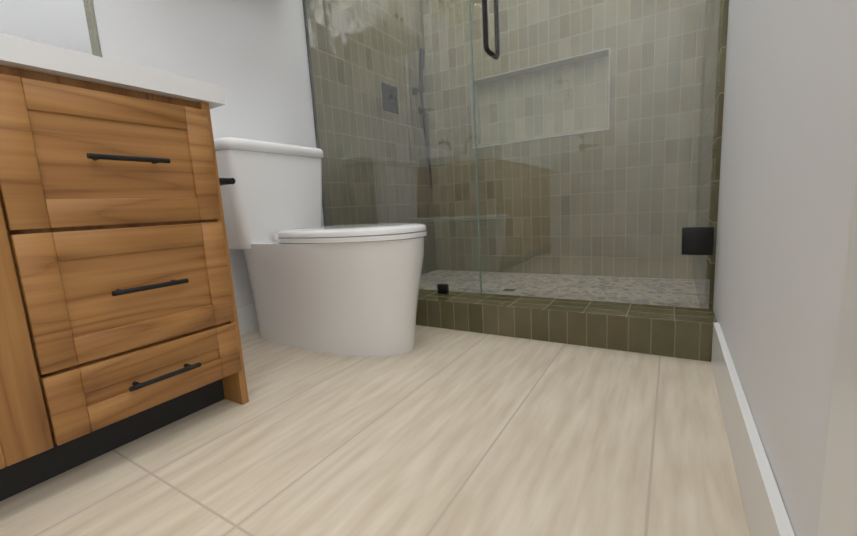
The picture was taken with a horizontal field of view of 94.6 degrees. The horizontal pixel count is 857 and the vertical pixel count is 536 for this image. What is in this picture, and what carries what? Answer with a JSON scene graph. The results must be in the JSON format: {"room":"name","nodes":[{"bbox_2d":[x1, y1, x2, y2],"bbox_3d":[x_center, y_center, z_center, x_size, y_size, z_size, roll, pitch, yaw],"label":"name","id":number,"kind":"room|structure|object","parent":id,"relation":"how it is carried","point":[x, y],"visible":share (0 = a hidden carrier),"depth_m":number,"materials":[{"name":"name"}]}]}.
{"room":"bathroom","nodes":[
{"label":"bathroom","id":0,"kind":"room"},
{"bbox_2d":[93,0,436,307],"bbox_3d":[-1.003,-1.288,1.561,0.164,3.227,4.114,2,10,31],"label":"wall","id":1,"kind":"structure","parent":0,"point":[251,58],"depth_m":2.03,"materials":[{"name":"white paint"}]},
{"bbox_2d":[0,0,101,56],"bbox_3d":[-1.505,-1.075,0.613,0.006,1.171,1.501,2,10,31],"label":"mirror","id":2,"kind":"object","parent":1,"relation":"attached to","point":[70,24],"depth_m":1.21,"materials":[{"name":"silver metal"}]},
{"bbox_2d":[381,83,398,113],"bbox_3d":[-0.232,-1.126,2.619,0.060,0.170,0.170,2,10,31],"label":"valve","id":3,"kind":"object","parent":1,"relation":"attached to","point":[389,101],"depth_m":2.61,"materials":[{"name":"black metal"}]},
{"bbox_2d":[412,48,432,188],"bbox_3d":[-0.032,-1.070,2.907,0.103,0.972,0.125,2,10,31],"label":"shower","id":4,"kind":"object","parent":1,"relation":"attached to","point":[421,65],"depth_m":2.86,"materials":[{"name":"black metal"}]},
{"bbox_2d":[0,270,749,535],"bbox_3d":[-0.168,0.372,1.358,2.200,0.114,4.114,2,10,31],"label":"floor","id":5,"kind":"structure","parent":0,"point":[435,431],"depth_m":0.86,"materials":[{"name":"tile"}]},
{"bbox_2d":[0,45,248,500],"bbox_3d":[-1.150,0.082,0.634,0.660,0.814,1.540,2,10,31],"label":"bathroom vanity","id":6,"kind":"object","parent":5,"relation":"on","point":[119,325],"depth_m":0.83,"materials":[{"name":"brown wood"}]},
{"bbox_2d":[0,33,223,92],"bbox_3d":[-1.195,-0.338,0.556,0.638,0.045,1.515,2,10,31],"label":"countertop","id":7,"kind":"structure","parent":6,"relation":"on","point":[21,43],"depth_m":0.80,"materials":[{"name":"white stone"}]},
{"bbox_2d":[236,303,258,336],"bbox_3d":[-0.825,0.235,1.793,0.014,0.130,0.765,2,10,31],"label":"baseboard","id":8,"kind":"structure","parent":5,"relation":"on","point":[247,317],"depth_m":1.79,"materials":[{"name":"white paint"}]},
{"bbox_2d":[214,137,426,355],"bbox_3d":[-0.423,-0.107,1.573,0.905,0.824,0.564,2,10,31],"label":"toilet","id":9,"kind":"object","parent":5,"relation":"on","point":[351,290],"visible":0.92,"depth_m":1.47,"materials":[{"name":"white ceramic"}]},
{"bbox_2d":[498,288,519,292],"bbox_3d":[0.472,0.130,2.313,0.100,0.003,0.100,2,10,31],"label":"floor drain","id":10,"kind":"object","parent":5,"relation":"on","point":[509,289],"depth_m":2.31,"materials":[{"name":"grey metal"}]},
{"bbox_2d":[416,289,716,361],"bbox_3d":[0.179,0.189,1.740,1.755,0.120,0.195,2,10,31],"label":"shower curb","id":11,"kind":"structure","parent":5,"relation":"on","point":[677,332],"depth_m":1.43,"materials":[{"name":"tile"}]},
{"bbox_2d":[303,0,718,308],"bbox_3d":[0.130,-0.965,1.604,1.743,2.204,0.139,2,10,31],"label":"glass","id":12,"kind":"object","parent":11,"relation":"on","point":[696,241],"visible":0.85,"depth_m":1.53,"materials":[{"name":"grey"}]},
{"bbox_2d":[422,0,705,278],"bbox_3d":[0.861,-1.560,2.628,1.888,3.227,0.300,2,10,31],"label":"wall","id":13,"kind":"structure","parent":0,"point":[619,166],"depth_m":2.58,"materials":[{"name":"tile"}]},
{"bbox_2d":[470,48,609,147],"bbox_3d":[0.730,-1.105,2.674,0.920,0.469,0.102,2,10,31],"label":"trim","id":14,"kind":"structure","parent":13,"relation":"attached to","point":[551,64],"depth_m":2.64,"materials":[{"name":"grey"}]},
{"bbox_2d":[694,0,856,535],"bbox_3d":[0.623,-1.236,0.595,0.132,3.227,4.064,2,10,31],"label":"wall","id":15,"kind":"structure","parent":0,"point":[783,153],"depth_m":0.54,"materials":[{"name":"white paint"}]},
{"bbox_2d":[711,322,794,535],"bbox_3d":[0.605,0.307,0.773,0.014,0.130,1.005,2,10,31],"label":"baseboard","id":16,"kind":"structure","parent":15,"relation":"attached to","point":[764,509],"depth_m":0.65,"materials":[{"name":"white paint"}]},
{"bbox_2d":[818,155,856,535],"bbox_3d":[-0.008,-0.767,-0.288,0.018,2.640,1.073,2,10,31],"label":"door frame","id":17,"kind":"structure","parent":15,"relation":"attached to","point":[838,512],"depth_m":0.29,"materials":[{"name":"white paint"}]}
]}

